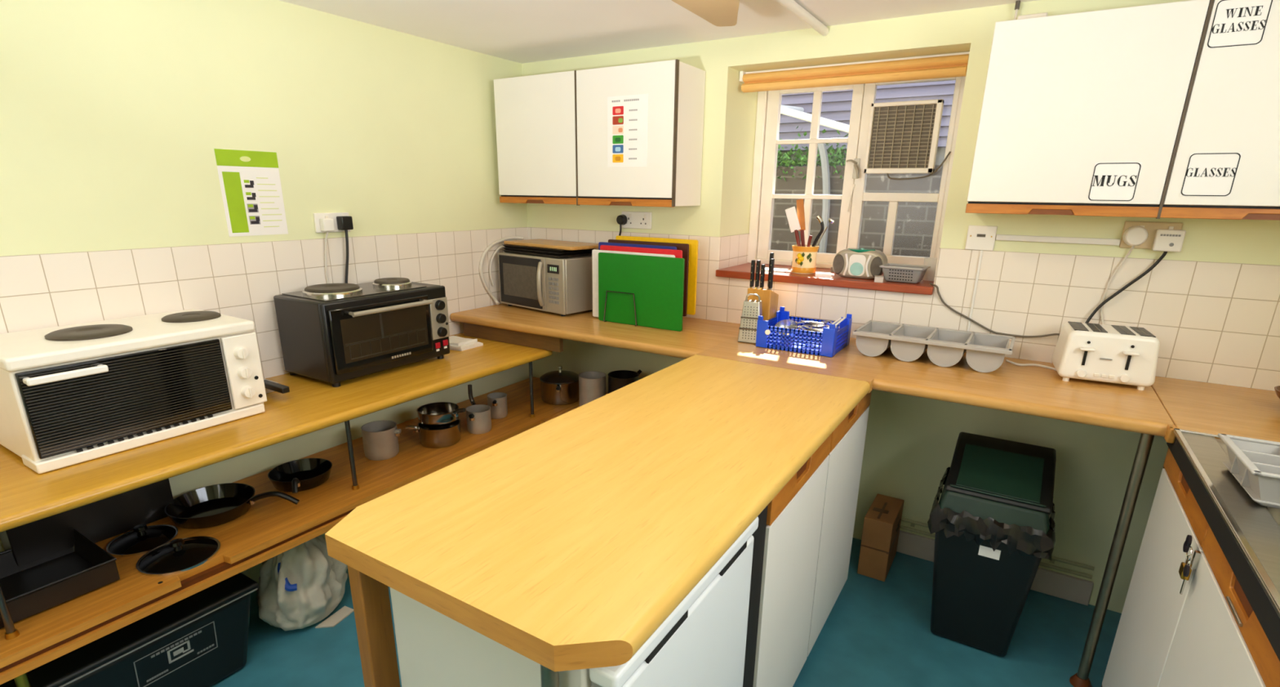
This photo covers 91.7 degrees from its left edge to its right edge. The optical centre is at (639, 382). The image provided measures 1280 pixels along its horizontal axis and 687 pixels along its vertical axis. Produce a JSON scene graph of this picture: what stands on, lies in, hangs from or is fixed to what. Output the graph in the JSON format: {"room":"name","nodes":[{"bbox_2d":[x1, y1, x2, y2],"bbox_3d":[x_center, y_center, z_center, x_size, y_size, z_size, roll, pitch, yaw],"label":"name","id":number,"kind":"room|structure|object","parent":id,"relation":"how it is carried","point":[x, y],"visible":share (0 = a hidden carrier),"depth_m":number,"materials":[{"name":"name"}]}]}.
{"room":"communal kitchen","nodes":[
{"label":"communal kitchen","id":0,"kind":"room"},
{"bbox_2d":[0,0,533,582],"bbox_3d":[-1.584,-0.239,2.209,0.250,2.125,4.120,11,20,30],"label":"wall","id":1,"kind":"structure","parent":0,"point":[114,114],"depth_m":2.12,"materials":[{"name":"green paint"}]},
{"bbox_2d":[213,148,288,236],"bbox_3d":[-1.365,-0.667,2.195,0.002,0.286,0.207,11,20,30],"label":"poster","id":2,"kind":"object","parent":1,"relation":"attached to","point":[250,181],"visible":1,"depth_m":2.19,"materials":[{"name":"white paper"}]},
{"bbox_2d":[0,226,528,377],"bbox_3d":[-1.591,-0.076,2.004,0.003,0.693,3.700,11,20,30],"label":"tile backsplash","id":3,"kind":"structure","parent":1,"relation":"attached to","point":[242,280],"depth_m":2.19,"materials":[{"name":"beige tile"}]},
{"bbox_2d":[284,217,334,369],"bbox_3d":[-1.280,-0.344,2.401,0.033,0.557,0.268,11,20,30],"label":"power cord","id":4,"kind":"object","parent":1,"relation":"attached to","point":[326,224],"visible":0.62,"depth_m":2.42,"materials":[{"name":"white plastic"}]},
{"bbox_2d":[312,212,351,232],"bbox_3d":[-1.212,-0.632,2.454,0.016,0.074,0.146,11,20,30],"label":"double socket","id":5,"kind":"object","parent":1,"relation":"attached to","point":[317,216],"visible":0.6,"depth_m":2.43,"materials":[{"name":"white plastic"}]},
{"bbox_2d":[336,215,353,283],"bbox_3d":[-1.178,-0.470,2.520,0.036,0.396,0.058,11,20,30],"label":"power cord","id":6,"kind":"object","parent":1,"relation":"attached to","point":[344,223],"visible":0.75,"depth_m":2.48,"materials":[{"name":"black plastic"}]},
{"bbox_2d":[279,0,1038,63],"bbox_3d":[-0.087,-0.983,0.902,3.960,0.100,4.320,11,20,30],"label":"ceiling","id":7,"kind":"structure","parent":0,"point":[518,31],"depth_m":2.34,"materials":[{"name":"white paint"}]},
{"bbox_2d":[671,0,739,26],"bbox_3d":[0.153,-1.010,1.462,0.845,0.168,0.845,-10,20,-31],"label":"ceiling fan","id":8,"kind":"object","parent":7,"relation":"hanging from","point":[721,13],"visible":1,"depth_m":1.82,"materials":[{"name":"beige plastic"}]},
{"bbox_2d":[775,0,829,35],"bbox_3d":[-0.227,-0.923,0.936,0.031,0.031,3.600,11,20,30],"label":"fluorescent light","id":9,"kind":"object","parent":7,"relation":"attached to","point":[792,6],"visible":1,"depth_m":2.17,"materials":[{"name":"white plastic"}]},
{"bbox_2d":[210,537,1121,686],"bbox_3d":[-0.116,1.145,1.550,3.960,0.100,4.320,11,20,30],"label":"floor","id":10,"kind":"structure","parent":0,"point":[876,633],"depth_m":2.15,"materials":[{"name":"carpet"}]},
{"bbox_2d":[0,572,258,686],"bbox_3d":[-1.533,0.819,1.852,0.400,0.310,0.620,11,20,30],"label":"crate","id":11,"kind":"object","parent":10,"relation":"on","point":[201,638],"visible":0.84,"depth_m":1.80,"materials":[{"name":"black plastic"}]},
{"bbox_2d":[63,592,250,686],"bbox_3d":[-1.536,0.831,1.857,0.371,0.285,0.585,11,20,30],"label":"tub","id":12,"kind":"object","parent":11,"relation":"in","point":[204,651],"depth_m":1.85,"materials":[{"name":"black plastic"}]},
{"bbox_2d":[256,534,347,630],"bbox_3d":[-1.220,0.672,2.218,0.263,0.386,0.296,5,17,13],"label":"bag","id":13,"kind":"object","parent":10,"relation":"on","point":[300,586],"visible":0.71,"depth_m":2.14,"materials":[{"name":"plastic"}]},
{"bbox_2d":[277,561,297,591],"bbox_3d":[-1.200,0.660,2.106,0.089,0.090,0.040,11,20,30],"label":"print","id":14,"kind":"object","parent":13,"relation":"attached to","point":[286,571],"depth_m":2.10},
{"bbox_2d":[0,361,608,686],"bbox_3d":[-0.929,0.503,2.111,1.194,0.780,3.090,11,20,30],"label":"shelf","id":15,"kind":"object","parent":10,"relation":"on","point":[272,526],"visible":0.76,"depth_m":1.98,"materials":[{"name":"brown wood"}]},
{"bbox_2d":[0,528,119,628],"bbox_3d":[-1.697,0.555,1.538,0.297,0.074,0.571,11,20,30],"label":"tin","id":16,"kind":"object","parent":15,"relation":"on","point":[34,587],"visible":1,"depth_m":1.68,"materials":[{"name":"black metal"}]},
{"bbox_2d":[0,478,174,565],"bbox_3d":[-1.669,0.395,1.892,0.098,0.174,0.395,11,20,30],"label":"baking tray","id":17,"kind":"object","parent":15,"relation":"on","point":[100,520],"visible":0.48,"depth_m":1.86,"materials":[{"name":"black metal"}]},
{"bbox_2d":[106,523,178,556],"bbox_3d":[-1.520,0.460,1.897,0.175,0.052,0.175,11,20,30],"label":"lid","id":18,"kind":"object","parent":15,"relation":"on","point":[143,538],"visible":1,"depth_m":1.88,"materials":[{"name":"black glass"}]},
{"bbox_2d":[136,535,220,575],"bbox_3d":[-1.352,0.485,1.820,0.202,0.052,0.202,11,20,30],"label":"lid","id":19,"kind":"object","parent":15,"relation":"on","point":[177,555],"visible":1,"depth_m":1.80,"materials":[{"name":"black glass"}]},
{"bbox_2d":[164,482,299,528],"bbox_3d":[-1.358,0.391,2.086,0.380,0.078,0.250,-8,19,-28],"label":"frying pan","id":20,"kind":"object","parent":15,"relation":"on","point":[215,504],"visible":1,"depth_m":2.07,"materials":[{"name":"black metal"}]},
{"bbox_2d":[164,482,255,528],"bbox_3d":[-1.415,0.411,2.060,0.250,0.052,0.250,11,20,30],"label":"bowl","id":21,"kind":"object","parent":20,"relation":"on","point":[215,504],"depth_m":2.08,"materials":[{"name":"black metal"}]},
{"bbox_2d":[0,333,552,532],"bbox_3d":[-1.322,0.125,1.933,0.586,0.034,2.570,11,20,30],"label":"countertop","id":22,"kind":"structure","parent":15,"relation":"on","point":[27,495],"depth_m":1.82,"materials":[{"name":"laminate"}]},
{"bbox_2d":[0,308,266,473],"bbox_3d":[-1.474,-0.013,1.800,0.399,0.304,0.568,11,20,30],"label":"oven","id":23,"kind":"object","parent":22,"relation":"on","point":[70,394],"visible":1,"depth_m":1.67,"materials":[{"name":"white metal"}]},
{"bbox_2d":[0,308,255,371],"bbox_3d":[-1.486,-0.137,1.771,0.369,0.033,0.568,11,20,30],"label":"cooktop","id":24,"kind":"object","parent":23,"relation":"in","point":[52,348],"depth_m":1.69,"materials":[{"name":"white metal"}]},
{"bbox_2d":[263,377,289,393],"bbox_3d":[-1.316,0.015,2.154,0.304,0.048,0.109,11,20,30],"label":"handle","id":25,"kind":"object","parent":22,"relation":"on","point":[270,386],"visible":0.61,"depth_m":2.10,"materials":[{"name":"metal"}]},
{"bbox_2d":[273,277,449,386],"bbox_3d":[-1.057,-0.223,2.453,0.367,0.336,0.544,11,20,30],"label":"oven","id":26,"kind":"object","parent":22,"relation":"on","point":[333,333],"visible":1,"depth_m":2.29,"materials":[{"name":"black metal"}]},
{"bbox_2d":[281,277,426,301],"bbox_3d":[-1.094,-0.372,2.410,0.270,0.027,0.444,11,20,30],"label":"cooktop","id":27,"kind":"object","parent":26,"relation":"in","point":[326,291],"depth_m":2.32,"materials":[{"name":"metal"}]},
{"bbox_2d":[448,335,483,351],"bbox_3d":[-0.841,-0.182,2.845,0.199,0.033,0.135,7,18,20],"label":"folded cloth","id":28,"kind":"object","parent":22,"relation":"on","point":[456,343],"visible":0.67,"depth_m":2.82,"materials":[{"name":"white fabric"}]},
{"bbox_2d":[267,457,332,493],"bbox_3d":[-1.233,0.334,2.280,0.244,0.076,0.213,11,20,30],"label":"frying pan","id":29,"kind":"object","parent":15,"relation":"on","point":[295,476],"visible":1,"depth_m":2.32,"materials":[{"name":"black metal"}]},
{"bbox_2d":[360,419,401,460],"bbox_3d":[-1.053,0.235,2.528,0.136,0.125,0.136,-14,23,-41],"label":"saucepan","id":30,"kind":"object","parent":15,"relation":"on","point":[380,437],"visible":1,"depth_m":2.49,"materials":[{"name":"silver metal"}]},
{"bbox_2d":[405,418,461,448],"bbox_3d":[-0.867,0.213,2.668,0.177,0.091,0.204,11,20,30],"label":"saucepan","id":31,"kind":"object","parent":15,"relation":"on","point":[446,436],"visible":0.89,"depth_m":2.62,"materials":[{"name":"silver metal"}]},
{"bbox_2d":[416,401,465,427],"bbox_3d":[-0.857,0.133,2.659,0.172,0.080,0.200,-10,20,-32],"label":"pan","id":32,"kind":"object","parent":31,"relation":"on","point":[437,414],"visible":1,"depth_m":2.63,"materials":[{"name":"metal"}]},
{"bbox_2d":[465,384,491,434],"bbox_3d":[-0.738,0.120,2.818,0.111,0.185,0.182,-8,19,-27],"label":"pan","id":33,"kind":"object","parent":15,"relation":"on","point":[478,417],"visible":1,"depth_m":2.77,"materials":[{"name":"metal"}]},
{"bbox_2d":[465,404,491,434],"bbox_3d":[-0.725,0.166,2.805,0.111,0.105,0.111,11,20,30],"label":"bowl","id":34,"kind":"object","parent":33,"relation":"on","point":[478,417],"depth_m":2.77,"materials":[{"name":"metal"}]},
{"bbox_2d":[486,391,507,418],"bbox_3d":[-0.686,0.112,2.984,0.095,0.105,0.105,11,20,30],"label":"saucepan","id":35,"kind":"object","parent":15,"relation":"on","point":[497,401],"visible":0.96,"depth_m":2.96,"materials":[{"name":"metal"}]},
{"bbox_2d":[539,365,578,404],"bbox_3d":[-0.410,0.001,3.226,0.212,0.183,0.214,11,20,30],"label":"stock pot","id":36,"kind":"object","parent":15,"relation":"on","point":[561,387],"visible":0.94,"depth_m":3.15,"materials":[{"name":"metal"}]},
{"bbox_2d":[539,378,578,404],"bbox_3d":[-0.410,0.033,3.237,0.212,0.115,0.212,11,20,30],"label":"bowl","id":37,"kind":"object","parent":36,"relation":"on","point":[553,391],"depth_m":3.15,"materials":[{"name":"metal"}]},
{"bbox_2d":[578,370,606,406],"bbox_3d":[-0.232,0.051,3.066,0.136,0.185,0.136,11,20,30],"label":"pot","id":38,"kind":"object","parent":15,"relation":"on","point":[592,384],"visible":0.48,"depth_m":3.01,"materials":[{"name":"metal"}]},
{"bbox_2d":[608,368,641,393],"bbox_3d":[-0.076,0.046,3.066,0.160,0.198,0.157,3,17,6],"label":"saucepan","id":39,"kind":"object","parent":15,"relation":"on","point":[618,379],"visible":0.46,"depth_m":3.02,"materials":[{"name":"black metal"}]},
{"bbox_2d":[315,605,353,627],"bbox_3d":[-1.105,0.859,2.261,0.054,0.005,0.132,8,18,22],"label":"paper","id":40,"kind":"object","parent":10,"relation":"on","point":[333,620],"visible":0.86,"depth_m":2.26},
{"bbox_2d":[390,516,758,686],"bbox_3d":[-0.103,0.713,1.320,0.486,0.862,0.542,11,20,30],"label":"fridge","id":41,"kind":"object","parent":10,"relation":"on","point":[702,642],"visible":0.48,"depth_m":1.08,"materials":[{"name":"white metal"}]},
{"bbox_2d":[324,354,870,686],"bbox_3d":[0.076,0.570,1.689,0.636,0.925,1.506,11,20,30],"label":"countertop","id":42,"kind":"structure","parent":10,"relation":"on","point":[566,541],"depth_m":1.17,"materials":[{"name":"yellow wood"}]},
{"bbox_2d":[742,390,871,686],"bbox_3d":[0.306,0.499,2.006,0.531,0.882,1.100,11,20,30],"label":"base cabinet","id":43,"kind":"object","parent":10,"relation":"on","point":[802,540],"visible":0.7,"depth_m":1.74,"materials":[{"name":"white laminate"}]},
{"bbox_2d":[450,302,1173,686],"bbox_3d":[0.392,0.264,2.708,2.764,0.925,0.632,11,20,30],"label":"countertop","id":44,"kind":"structure","parent":10,"relation":"on","point":[1033,390],"depth_m":2.10,"materials":[{"name":"laminate"}]},
{"bbox_2d":[479,235,592,315],"bbox_3d":[-0.518,-0.546,3.137,0.539,0.349,0.352,15,22,38],"label":"microwave","id":45,"kind":"object","parent":44,"relation":"on","point":[563,286],"visible":0.94,"depth_m":3.04,"materials":[{"name":"silver metal"}]},
{"bbox_2d":[502,249,591,258],"bbox_3d":[-0.463,-0.653,3.129,0.438,0.012,0.233,15,22,39],"label":"baking tray","id":46,"kind":"object","parent":45,"relation":"on","point":[504,251],"visible":0.54,"depth_m":3.02,"materials":[{"name":"black metal"}]},
{"bbox_2d":[502,247,592,255],"bbox_3d":[-0.461,-0.668,3.131,0.438,0.012,0.233,15,22,38],"label":"baking tray","id":47,"kind":"object","parent":46,"relation":"on","point":[505,248],"visible":0.49,"depth_m":3.02,"materials":[{"name":"black metal"}]},
{"bbox_2d":[502,244,594,252],"bbox_3d":[-0.459,-0.682,3.134,0.438,0.012,0.233,14,21,37],"label":"baking tray","id":48,"kind":"object","parent":47,"relation":"on","point":[504,245],"visible":0.54,"depth_m":3.03,"materials":[{"name":"black metal"}]},
{"bbox_2d":[503,239,598,250],"bbox_3d":[-0.430,-0.698,3.136,0.500,0.016,0.255,14,21,37],"label":"chopping board","id":49,"kind":"object","parent":48,"relation":"on","point":[544,243],"visible":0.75,"depth_m":3.06,"materials":[{"name":"wood"}]},
{"bbox_2d":[603,290,637,325],"bbox_3d":[-0.048,-0.373,2.938,0.240,0.147,0.252,11,20,30],"label":"rack","id":50,"kind":"object","parent":44,"relation":"on","point":[604,320],"visible":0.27,"depth_m":2.80,"materials":[{"name":"metal"}]},
{"bbox_2d":[591,248,675,316],"bbox_3d":[-0.035,-0.433,2.823,0.434,0.314,0.012,11,20,30],"label":"board","id":51,"kind":"object","parent":50,"relation":"in","point":[595,252],"visible":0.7,"depth_m":2.89,"materials":[{"name":"plastic"}]},
{"bbox_2d":[598,241,676,249],"bbox_3d":[-0.016,-0.480,2.878,0.415,0.314,0.012,11,20,30],"label":"board","id":52,"kind":"object","parent":50,"relation":"in","point":[600,243],"visible":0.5,"depth_m":2.83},
{"bbox_2d":[600,244,682,257],"bbox_3d":[0.000,-0.454,2.829,0.428,0.316,0.012,11,20,30],"label":"board","id":53,"kind":"object","parent":50,"relation":"in","point":[677,253],"visible":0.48,"depth_m":2.77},
{"bbox_2d":[598,252,684,331],"bbox_3d":[0.000,-0.408,2.766,0.439,0.313,0.012,11,20,30],"label":"board","id":54,"kind":"object","parent":50,"relation":"in","point":[656,283],"visible":1,"depth_m":2.75,"materials":[{"name":"plastic"}]},
{"bbox_2d":[608,239,688,316],"bbox_3d":[0.034,-0.492,2.900,0.430,0.325,0.012,11,20,30],"label":"board","id":55,"kind":"object","parent":50,"relation":"in","point":[684,247],"visible":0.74,"depth_m":2.80,"materials":[{"name":"plastic"}]},
{"bbox_2d":[615,235,698,315],"bbox_3d":[0.073,-0.508,2.919,0.436,0.337,0.012,11,20,30],"label":"board","id":56,"kind":"object","parent":50,"relation":"in","point":[693,244],"visible":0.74,"depth_m":2.82,"materials":[{"name":"plastic"}]},
{"bbox_2d":[737,293,762,343],"bbox_3d":[0.454,-0.263,2.508,0.090,0.196,0.072,8,18,22],"label":"box grater","id":57,"kind":"object","parent":44,"relation":"on","point":[752,309],"visible":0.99,"depth_m":2.49,"materials":[{"name":"metal"}]},
{"bbox_2d":[746,288,778,319],"bbox_3d":[0.517,-0.298,2.622,0.103,0.204,0.100,11,20,30],"label":"knife block","id":58,"kind":"object","parent":44,"relation":"on","point":[769,299],"visible":0.48,"depth_m":2.56,"materials":[{"name":"brown wood"}]},
{"bbox_2d":[755,306,852,356],"bbox_3d":[0.653,-0.207,2.464,0.301,0.123,0.262,11,20,30],"label":"crate","id":59,"kind":"object","parent":44,"relation":"on","point":[832,340],"visible":0.98,"depth_m":2.40,"materials":[{"name":"plastic"}]},
{"bbox_2d":[774,319,823,337],"bbox_3d":[0.626,-0.208,2.437,0.191,0.066,0.082,3,17,8],"label":"ladle","id":60,"kind":"object","parent":59,"relation":"in","point":[783,323],"visible":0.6,"depth_m":2.46,"materials":[{"name":"metal"}]},
{"bbox_2d":[774,319,797,337],"bbox_3d":[0.576,-0.210,2.445,0.090,0.066,0.081,11,20,30],"label":"bowl","id":61,"kind":"object","parent":60,"relation":"on","point":[783,323],"depth_m":2.47,"materials":[{"name":"metal"}]},
{"bbox_2d":[852,320,1015,372],"bbox_3d":[1.085,-0.136,2.305,0.519,0.091,0.269,11,20,31],"label":"tray","id":62,"kind":"object","parent":44,"relation":"on","point":[985,352],"visible":1,"depth_m":2.27,"materials":[{"name":"grey plastic"}]},
{"bbox_2d":[1051,320,1159,390],"bbox_3d":[1.532,-0.092,2.046,0.256,0.172,0.220,9,19,25],"label":"toaster","id":63,"kind":"object","parent":44,"relation":"on","point":[1112,353],"visible":1,"depth_m":1.98,"materials":[{"name":"white plastic"}]},
{"bbox_2d":[857,493,904,581],"bbox_3d":[1.018,0.646,2.616,0.111,0.263,0.249,11,20,30],"label":"cardboard box","id":64,"kind":"object","parent":10,"relation":"on","point":[882,519],"visible":1,"depth_m":2.53,"materials":[{"name":"brown"}]},
{"bbox_2d":[927,431,1056,656],"bbox_3d":[1.217,0.564,2.183,0.360,0.677,0.432,11,20,30],"label":"pedal bin","id":65,"kind":"object","parent":10,"relation":"on","point":[993,527],"visible":1,"depth_m":2.05,"materials":[{"name":"black plastic"}]},
{"bbox_2d":[945,431,1056,513],"bbox_3d":[1.229,0.290,2.106,0.300,0.107,0.346,11,20,30],"label":"lid","id":66,"kind":"object","parent":65,"relation":"attached to","point":[1015,477],"depth_m":2.05,"materials":[{"name":"plastic"}]},
{"bbox_2d":[1101,436,1279,686],"bbox_3d":[1.055,0.893,0.688,0.582,0.915,2.465,11,20,30],"label":"base cabinet","id":67,"kind":"object","parent":10,"relation":"on","point":[1223,629],"visible":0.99,"depth_m":1.34,"materials":[{"name":"white laminate"}]},
{"bbox_2d":[1178,534,1200,594],"bbox_3d":[1.182,0.393,1.335,0.022,0.119,0.073,11,20,30],"label":"keys","id":68,"kind":"object","parent":67,"relation":"hanging from","point":[1184,571],"visible":1,"depth_m":1.33,"materials":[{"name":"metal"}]},
{"bbox_2d":[1151,375,1279,443],"bbox_3d":[1.818,0.113,1.748,0.602,0.045,0.624,11,20,30],"label":"countertop","id":69,"kind":"structure","parent":67,"relation":"on","point":[1207,407],"depth_m":1.80,"materials":[{"name":"laminate"}]},
{"bbox_2d":[1173,427,1279,617],"bbox_3d":[1.030,0.532,0.538,0.592,0.164,2.370,11,20,30],"label":"sink","id":70,"kind":"object","parent":67,"relation":"on","point":[1255,527],"visible":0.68,"depth_m":1.21,"materials":[{"name":"metal"}]},
{"bbox_2d":[1217,433,1279,508],"bbox_3d":[1.398,0.204,1.238,0.340,0.073,0.240,10,19,28],"label":"dish rack","id":71,"kind":"object","parent":70,"relation":"on","point":[1255,463],"visible":1,"depth_m":1.29,"materials":[{"name":"grey plastic"}]},
{"bbox_2d":[521,0,1279,613],"bbox_3d":[0.922,-0.390,2.817,3.363,2.125,0.420,11,20,30],"label":"wall","id":72,"kind":"structure","parent":0,"point":[1211,305],"depth_m":2.33,"materials":[{"name":"green paint"}]},
{"bbox_2d":[493,59,705,207],"bbox_3d":[-0.208,-1.125,2.906,0.997,0.568,0.266,11,20,30],"label":"upper cabinet","id":73,"kind":"object","parent":72,"relation":"attached to","point":[552,128],"visible":1,"depth_m":2.76,"materials":[{"name":"white laminate"}]},
{"bbox_2d":[607,93,648,167],"bbox_3d":[-0.053,-1.073,2.659,0.202,0.285,0.002,11,20,30],"label":"notice","id":74,"kind":"object","parent":73,"relation":"attached to","point":[627,115],"visible":1,"depth_m":2.66,"materials":[{"name":"white paper"}]},
{"bbox_2d":[621,211,652,229],"bbox_3d":[-0.015,-0.794,3.038,0.170,0.080,0.016,11,20,30],"label":"double socket","id":75,"kind":"object","parent":72,"relation":"attached to","point":[636,220],"visible":0.99,"depth_m":3.03,"materials":[{"name":"white plastic"}]},
{"bbox_2d":[715,262,933,294],"bbox_3d":[0.846,-0.476,2.795,0.922,0.031,0.395,11,20,30],"label":"window sill","id":76,"kind":"structure","parent":72,"relation":"attached to","point":[740,271],"depth_m":2.62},
{"bbox_2d":[791,244,818,273],"bbox_3d":[0.739,-0.553,2.786,0.117,0.118,0.122,11,20,30],"label":"utensil crock","id":77,"kind":"object","parent":76,"relation":"on","point":[804,258],"visible":0.96,"depth_m":2.75,"materials":[{"name":"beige ceramic"}]},
{"bbox_2d":[785,206,800,246],"bbox_3d":[0.700,-0.650,2.786,0.114,0.268,0.016,11,20,30],"label":"spatula","id":78,"kind":"object","parent":77,"relation":"in","point":[791,213],"visible":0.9,"depth_m":2.77,"materials":[{"name":"white plastic"}]},
{"bbox_2d":[795,199,805,246],"bbox_3d":[0.726,-0.667,2.782,0.072,0.299,0.008,11,20,30],"label":"wooden spatula","id":79,"kind":"object","parent":77,"relation":"in","point":[800,203],"visible":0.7,"depth_m":2.76,"materials":[{"name":"brown wood"}]},
{"bbox_2d":[832,248,887,279],"bbox_3d":[0.935,-0.505,2.634,0.210,0.120,0.100,12,20,32],"label":"radio","id":80,"kind":"object","parent":76,"relation":"on","point":[855,263],"visible":0.95,"depth_m":2.60,"materials":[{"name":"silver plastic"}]},
{"bbox_2d":[879,262,930,283],"bbox_3d":[1.080,-0.445,2.534,0.168,0.064,0.128,13,21,34],"label":"basket","id":81,"kind":"object","parent":76,"relation":"on","point":[900,273],"visible":1,"depth_m":2.50,"materials":[{"name":"plastic"}]},
{"bbox_2d":[922,257,937,280],"bbox_3d":[1.218,-0.472,2.591,0.068,0.090,0.068,11,20,30],"label":"tumbler","id":82,"kind":"object","parent":76,"relation":"on","point":[930,273],"visible":0.7,"depth_m":2.57,"materials":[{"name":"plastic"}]},
{"bbox_2d":[929,282,1059,337],"bbox_3d":[1.323,-0.263,2.319,0.483,0.168,0.047,13,21,36],"label":"trailing flex","id":83,"kind":"object","parent":76,"relation":"hanging from","point":[931,283],"visible":0.93,"depth_m":2.35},
{"bbox_2d":[747,75,965,268],"bbox_3d":[0.955,-0.946,2.827,0.922,0.851,0.101,11,20,30],"label":"window","id":84,"kind":"structure","parent":72,"relation":"in","point":[766,142],"depth_m":2.86,"materials":[{"name":"beige paint"}]},
{"bbox_2d":[739,51,969,92],"bbox_3d":[0.878,-1.231,2.604,0.913,0.177,0.228,11,20,30],"label":"window blind","id":85,"kind":"object","parent":84,"relation":"attached to","point":[952,64],"visible":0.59,"depth_m":2.48,"materials":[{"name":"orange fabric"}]},
{"bbox_2d":[863,98,951,179],"bbox_3d":[1.149,-1.027,2.646,0.341,0.314,0.047,11,20,30],"label":"ventilation grille","id":86,"kind":"object","parent":84,"relation":"attached to","point":[903,136],"visible":1,"depth_m":2.65,"materials":[{"name":"beige paint"}]},
{"bbox_2d":[528,226,1279,391],"bbox_3d":[0.814,-0.362,2.640,3.360,0.453,0.003,11,20,30],"label":"backsplash","id":87,"kind":"structure","parent":72,"relation":"attached to","point":[1216,322],"depth_m":2.20,"materials":[{"name":"beige tile"}]},
{"bbox_2d":[964,250,982,351],"bbox_3d":[1.266,-0.305,2.359,0.009,0.387,0.006,11,20,30],"label":"cable conduit","id":88,"kind":"object","parent":72,"relation":"attached to","point":[981,251],"visible":0.74,"depth_m":2.34,"materials":[{"name":"white plastic"}]},
{"bbox_2d":[964,225,997,250],"bbox_3d":[1.262,-0.534,2.294,0.094,0.088,0.014,11,20,30],"label":"switch","id":89,"kind":"object","parent":72,"relation":"attached to","point":[982,237],"visible":1,"depth_m":2.29,"materials":[{"name":"white plastic"}]},
{"bbox_2d":[896,529,1093,604],"bbox_3d":[1.402,0.747,2.581,0.782,0.100,0.017,11,20,30],"label":"baseboard","id":90,"kind":"structure","parent":72,"relation":"attached to","point":[1065,586],"depth_m":2.45,"materials":[{"name":"paint"}]},
{"bbox_2d":[900,524,1092,578],"bbox_3d":[1.389,0.676,2.558,0.780,0.014,0.014,11,20,30],"label":"pipe","id":91,"kind":"object","parent":72,"relation":"attached to","point":[1042,563],"visible":0.34,"depth_m":2.42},
{"bbox_2d":[901,516,1094,569],"bbox_3d":[1.389,0.640,2.547,0.780,0.014,0.014,11,20,30],"label":"pipe","id":92,"kind":"object","parent":72,"relation":"attached to","point":[1053,557],"visible":0.34,"depth_m":2.40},
{"bbox_2d":[995,234,1120,244],"bbox_3d":[1.458,-0.500,2.176,0.365,0.020,0.014,11,20,30],"label":"cable trunking","id":93,"kind":"object","parent":72,"relation":"attached to","point":[999,237],"visible":1,"depth_m":2.17,"materials":[{"name":"white plastic"}]},
{"bbox_2d":[965,0,1279,220],"bbox_3d":[1.598,-0.784,1.844,1.029,0.570,0.266,11,20,30],"label":"upper cabinet","id":94,"kind":"object","parent":72,"relation":"attached to","point":[1064,95],"visible":1,"depth_m":1.80,"materials":[{"name":"white laminate"}]},
{"bbox_2d":[1087,162,1142,201],"bbox_3d":[1.416,-0.598,1.853,0.113,0.110,0.002,11,20,30],"label":"paper sign","id":95,"kind":"object","parent":94,"relation":"attached to","point":[1110,181],"visible":1,"depth_m":1.85,"materials":[{"name":"white"}]},
{"bbox_2d":[1179,151,1242,196],"bbox_3d":[1.599,-0.582,1.740,0.110,0.116,0.002,11,20,30],"label":"paper sign","id":96,"kind":"object","parent":94,"relation":"attached to","point":[1206,174],"visible":1,"depth_m":1.74,"materials":[{"name":"white"}]},
{"bbox_2d":[1205,0,1273,48],"bbox_3d":[1.585,-0.952,1.640,0.112,0.117,0.002,11,20,30],"label":"paper sign","id":97,"kind":"object","parent":94,"relation":"attached to","point":[1235,23],"visible":1,"depth_m":1.64,"materials":[{"name":"white"}]},
{"bbox_2d":[1119,221,1182,248],"bbox_3d":[1.678,-0.483,2.039,0.150,0.086,0.016,11,20,30],"label":"double socket","id":98,"kind":"object","parent":72,"relation":"attached to","point":[1151,227],"visible":0.48,"depth_m":2.04,"materials":[{"name":"beige plastic"}]},
{"bbox_2d":[1100,225,1147,324],"bbox_3d":[1.625,-0.301,2.106,0.083,0.449,0.037,11,20,30],"label":"power cord","id":99,"kind":"object","parent":98,"relation":"attached to","point":[1135,235],"visible":0.84,"depth_m":2.04,"materials":[{"name":"white plastic"}]},
{"bbox_2d":[1084,229,1186,323],"bbox_3d":[1.644,-0.301,2.090,0.216,0.420,0.030,10,19,28],"label":"power cord","id":100,"kind":"object","parent":98,"relation":"attached to","point":[1165,240],"visible":0.84,"depth_m":2.00,"materials":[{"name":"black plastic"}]},
{"label":"outside","id":101,"kind":"structure","parent":0,"visible":0},
{"bbox_3d":[2.231,0.315,4.635,8.000,0.150,3.580,11,20,30],"label":"ground","id":102,"kind":"structure","parent":101,"visible":0},
{"bbox_2d":[770,164,942,257],"bbox_3d":[1.736,-0.489,4.029,7.500,1.730,0.200,11,20,30],"label":"wall","id":103,"kind":"structure","parent":102,"relation":"on","point":[915,220],"depth_m":3.92,"materials":[{"name":"brick"}]},
{"bbox_2d":[776,125,848,181],"bbox_3d":[0.715,-1.612,4.381,1.685,0.378,0.385,11,20,30],"label":"ivy","id":104,"kind":"object","parent":103,"relation":"on","point":[836,161],"visible":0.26,"depth_m":4.11,"materials":[{"name":"plant"}]},
{"bbox_2d":[817,142,830,253],"bbox_3d":[1.166,-0.647,4.165,0.128,1.838,0.048,11,20,30],"label":"pipe","id":105,"kind":"object","parent":103,"relation":"attached to","point":[822,147],"visible":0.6,"depth_m":3.96,"materials":[{"name":"grey plastic"}]},
{"bbox_2d":[777,147,946,166],"bbox_3d":[1.911,-1.069,4.137,7.500,2.760,0.060,11,20,30],"label":"yard upstand","id":106,"kind":"structure","parent":102,"relation":"on","point":[940,153],"depth_m":4.27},
{"bbox_2d":[777,80,955,151],"bbox_3d":[1.895,-2.473,3.649,7.500,2.050,0.055,11,20,30],"label":"cladding","id":107,"kind":"object","parent":106,"relation":"attached to","point":[836,105],"depth_m":4.17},
{"bbox_2d":[780,104,848,133],"bbox_3d":[1.286,-1.636,3.942,0.768,0.303,0.563,11,20,30],"label":"pipe","id":108,"kind":"object","parent":107,"relation":"attached to","point":[792,111],"visible":0.49,"depth_m":3.78,"materials":[{"name":"white plastic"}]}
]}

